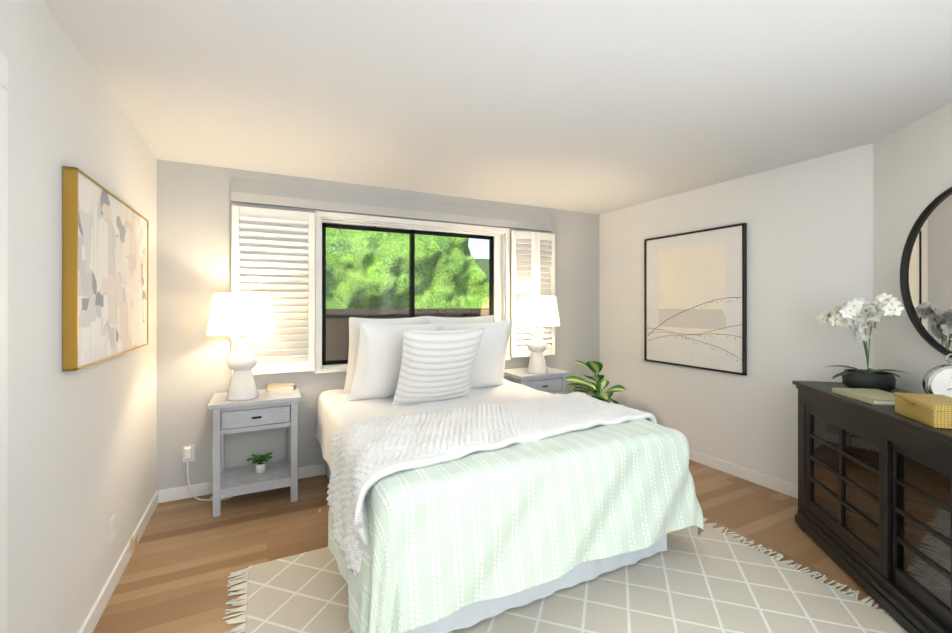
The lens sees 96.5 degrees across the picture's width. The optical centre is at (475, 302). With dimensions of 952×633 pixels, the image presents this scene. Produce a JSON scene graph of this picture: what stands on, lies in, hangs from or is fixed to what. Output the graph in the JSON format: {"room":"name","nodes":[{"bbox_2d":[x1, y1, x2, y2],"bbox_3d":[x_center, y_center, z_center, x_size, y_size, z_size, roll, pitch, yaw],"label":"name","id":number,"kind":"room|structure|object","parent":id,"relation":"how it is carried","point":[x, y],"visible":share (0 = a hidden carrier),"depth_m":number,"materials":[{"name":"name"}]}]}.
{"room":"bedroom","nodes":[
{"label":"bedroom","id":0,"kind":"room"},
{"bbox_2d":[0,0,156,632],"bbox_3d":[-1.105,0.197,0.576,0.140,2.440,5.540,0,0,-27],"label":"wall","id":1,"kind":"structure","parent":0,"point":[82,449],"depth_m":1.55,"materials":[{"name":"white paint"}]},
{"bbox_2d":[0,52,7,632],"bbox_3d":[-1.107,0.362,0.755,0.018,2.110,1.000,0,0,-27],"label":"door frame","id":2,"kind":"structure","parent":1,"relation":"attached to","point":[3,325],"depth_m":1.18,"materials":[{"name":"white wood"}]},
{"bbox_2d":[62,166,148,370],"bbox_3d":[-1.770,-0.126,2.090,0.042,0.760,1.140,0,0,-27],"label":"picture","id":3,"kind":"object","parent":1,"relation":"attached to","point":[105,273],"visible":1,"depth_m":1.83,"materials":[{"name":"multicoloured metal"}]},
{"bbox_2d":[110,514,115,543],"bbox_3d":[-1.801,1.119,2.106,0.008,0.115,0.075,0,0,-27],"label":"electrical outlet","id":4,"kind":"object","parent":1,"relation":"attached to","point":[112,527],"visible":1,"depth_m":2.10,"materials":[{"name":"white plastic"}]},
{"bbox_2d":[78,450,797,632],"bbox_3d":[0.802,1.373,1.545,4.140,0.090,5.400,0,0,-27],"label":"baseboard","id":5,"kind":"structure","parent":1,"relation":"attached to","point":[202,489],"depth_m":3.08,"materials":[{"name":"white wood"}]},
{"bbox_2d":[131,535,136,549],"bbox_3d":[-1.919,1.344,2.382,0.020,0.060,0.050,0,0,-27],"label":"jack","id":6,"kind":"object","parent":5,"relation":"attached to","point":[133,542],"visible":0.96,"depth_m":2.36,"materials":[{"name":"beige plastic"}]},
{"bbox_2d":[156,159,599,490],"bbox_3d":[-0.443,0.201,3.993,4.420,2.440,0.190,0,0,-27],"label":"wall","id":7,"kind":"structure","parent":0,"point":[195,202],"depth_m":3.23,"materials":[{"name":"white paint"}]},
{"bbox_2d":[182,445,194,461],"bbox_3d":[-2.086,1.100,3.077,0.075,0.115,0.050,0,0,-27],"label":"electrical outlet","id":8,"kind":"object","parent":7,"relation":"attached to","point":[188,452],"visible":1,"depth_m":3.08,"materials":[{"name":"white plastic"}]},
{"bbox_2d":[232,205,314,374],"bbox_3d":[-1.570,-0.090,3.316,0.585,1.280,0.046,0,0,-27],"label":"window shutter","id":9,"kind":"object","parent":7,"relation":"attached to","point":[277,255],"visible":0.77,"depth_m":3.33,"materials":[{"name":"white wood"}]},
{"bbox_2d":[314,211,510,373],"bbox_3d":[-0.519,-0.088,3.957,1.870,1.332,0.185,0,0,-27],"label":"window","id":10,"kind":"structure","parent":7,"relation":"in","point":[494,278],"depth_m":3.91,"materials":[{"name":"white"}]},
{"bbox_2d":[511,231,554,357],"bbox_3d":[0.603,-0.088,4.395,0.535,1.280,0.070,0,0,-27],"label":"window shutter","id":11,"kind":"object","parent":7,"relation":"attached to","point":[533,274],"visible":0.75,"depth_m":4.35,"materials":[{"name":"white wood"}]},
{"bbox_2d":[93,459,891,632],"bbox_3d":[0.802,1.468,1.545,5.140,0.100,6.400,0,0,-27],"label":"floor","id":12,"kind":"structure","parent":0,"point":[188,556],"depth_m":2.52,"materials":[{"name":"brown wood"}]},
{"bbox_2d":[187,458,232,500],"bbox_3d":[-1.922,1.269,3.070,0.296,0.300,0.132,0,0,-27],"label":"cord","id":13,"kind":"object","parent":12,"relation":"on","point":[195,497],"visible":0.56,"depth_m":3.04,"materials":[{"name":"white plastic"}]},
{"bbox_2d":[208,386,301,516],"bbox_3d":[-1.595,1.045,3.093,0.570,0.750,0.430,0,0,-27],"label":"nightstand","id":14,"kind":"object","parent":12,"relation":"on","point":[264,410],"visible":1,"depth_m":2.97,"materials":[{"name":"grey wood"}]},
{"bbox_2d":[207,293,275,400],"bbox_3d":[-1.647,0.302,2.999,0.430,0.735,0.430,0,0,-27],"label":"lamp","id":15,"kind":"object","parent":14,"relation":"on","point":[236,314],"visible":1,"depth_m":2.90,"materials":[{"name":"white ceramic"}]},
{"bbox_2d":[266,382,294,391],"bbox_3d":[-1.509,0.651,3.288,0.190,0.038,0.130,0,0,-17],"label":"books","id":16,"kind":"object","parent":14,"relation":"on","point":[280,387],"visible":1,"depth_m":3.24,"materials":[{"name":"beige paper"}]},
{"bbox_2d":[316,315,704,632],"bbox_3d":[-0.044,0.754,2.859,1.937,1.292,2.192,0,0,-27],"label":"bed","id":17,"kind":"object","parent":12,"relation":"on","point":[469,485],"visible":1,"depth_m":2.01,"materials":[{"name":"white fabric"}]},
{"bbox_2d":[326,391,656,572],"bbox_3d":[0.170,0.865,2.441,1.940,0.448,0.866,0,0,-27],"label":"throw","id":18,"kind":"object","parent":17,"relation":"on","point":[368,456],"depth_m":2.11,"materials":[{"name":"white fabric"}]},
{"bbox_2d":[504,367,569,394],"bbox_3d":[0.566,1.046,4.193,0.570,0.750,0.430,0,0,-27],"label":"nightstand","id":19,"kind":"object","parent":12,"relation":"on","point":[552,380],"visible":0.31,"depth_m":4.05,"materials":[{"name":"grey wood"}]},
{"bbox_2d":[515,296,559,373],"bbox_3d":[0.594,0.304,4.117,0.430,0.735,0.430,0,0,-27],"label":"lamp","id":20,"kind":"object","parent":19,"relation":"on","point":[537,311],"visible":1,"depth_m":4.00,"materials":[{"name":"white ceramic"}]},
{"bbox_2d":[223,517,907,632],"bbox_3d":[0.355,1.412,2.027,2.769,0.012,1.867,0,0,-27],"label":"rug","id":21,"kind":"object","parent":12,"relation":"on","point":[685,582],"visible":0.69,"depth_m":2.01,"materials":[{"name":"beige carpet"}]},
{"bbox_2d":[566,360,625,403],"bbox_3d":[1.214,0.995,4.275,0.600,0.852,0.568,0,0,-27],"label":"plant","id":22,"kind":"object","parent":12,"relation":"on","point":[595,366],"visible":0.5,"depth_m":4.29,"materials":[{"name":"green plant"}]},
{"bbox_2d":[795,401,951,631],"bbox_3d":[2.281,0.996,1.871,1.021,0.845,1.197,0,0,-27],"label":"base cabinet","id":23,"kind":"object","parent":12,"relation":"on","point":[829,428],"depth_m":2.20,"materials":[{"name":"black wood"}]},
{"bbox_2d":[816,292,909,391],"bbox_3d":[2.228,0.221,2.457,0.432,0.556,0.467,0,0,-27],"label":"potted orchid","id":24,"kind":"object","parent":23,"relation":"on","point":[851,314],"visible":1,"depth_m":2.40,"materials":[{"name":"white plant"}]},
{"bbox_2d":[832,388,894,404],"bbox_3d":[2.082,0.487,2.217,0.220,0.024,0.300,0,0,9],"label":"book","id":25,"kind":"object","parent":23,"relation":"on","point":[876,396],"visible":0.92,"depth_m":2.20,"materials":[{"name":"beige paper"}]},
{"bbox_2d":[894,392,951,428],"bbox_3d":[1.944,0.453,1.787,0.178,0.092,0.264,0,0,19],"label":"woven box","id":26,"kind":"object","parent":23,"relation":"on","point":[933,410],"visible":1,"depth_m":1.77,"materials":[{"name":"yellow wicker"}]},
{"bbox_2d":[922,353,951,396],"bbox_3d":[2.220,0.367,1.976,0.198,0.264,0.058,0,0,25],"label":"clock","id":27,"kind":"object","parent":23,"relation":"on","point":[937,380],"visible":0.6,"depth_m":1.98,"materials":[{"name":"silver metal"}]},
{"bbox_2d":[43,0,951,214],"bbox_3d":[0.802,-1.072,1.548,5.140,0.100,6.400,0,0,-27],"label":"ceiling","id":28,"kind":"structure","parent":0,"point":[599,107],"depth_m":2.00,"materials":[{"name":"white paint"}]},
{"bbox_2d":[599,143,872,485],"bbox_3d":[2.009,0.201,3.894,0.140,2.440,2.590,0,0,-27],"label":"wall","id":29,"kind":"structure","parent":0,"point":[809,240],"depth_m":3.29,"materials":[{"name":"white paint"}]},
{"bbox_2d":[644,223,746,374],"bbox_3d":[1.935,-0.029,3.843,0.035,1.220,0.990,0,0,-27],"label":"picture","id":30,"kind":"object","parent":29,"relation":"attached to","point":[695,299],"visible":1,"depth_m":3.76,"materials":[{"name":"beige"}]},
{"bbox_2d":[873,101,951,393],"bbox_3d":[2.388,0.199,1.767,0.140,2.440,2.100,0,0,13],"label":"wall","id":31,"kind":"structure","parent":0,"point":[912,171],"depth_m":2.46,"materials":[{"name":"white paint"}]},
{"bbox_2d":[900,187,951,357],"bbox_3d":[2.354,-0.151,2.016,0.034,0.872,0.872,0,0,13],"label":"round mirror","id":32,"kind":"object","parent":31,"relation":"attached to","point":[926,276],"visible":1,"depth_m":2.25,"materials":[{"name":"black metal"}]},
{"label":"outside","id":33,"kind":"structure","parent":0,"visible":0},
{"bbox_3d":[-1.908,1.574,6.719,16.000,0.100,6.000,0,0,-27],"label":"ground","id":34,"kind":"structure","parent":33,"visible":0},
{"bbox_2d":[326,308,488,359],"bbox_3d":[-1.496,0.753,5.908,14.000,1.340,0.080,0,0,-27],"label":"fence","id":35,"kind":"object","parent":34,"relation":"on","point":[335,314],"depth_m":5.79,"materials":[{"name":"brown wood"}]},
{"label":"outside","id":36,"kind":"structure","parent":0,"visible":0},
{"bbox_2d":[326,228,488,308],"bbox_3d":[-1.519,-0.475,7.059,13.000,3.400,1.204,0,0,-27],"label":"tree","id":37,"kind":"object","parent":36,"point":[444,258],"depth_m":7.03,"materials":[{"name":"green plant"}]},
{"bbox_2d":[474,259,488,282],"bbox_3d":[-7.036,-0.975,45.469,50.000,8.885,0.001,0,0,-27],"label":"hill","id":38,"kind":"structure","parent":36,"point":[485,264],"depth_m":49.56,"materials":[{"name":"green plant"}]}
]}

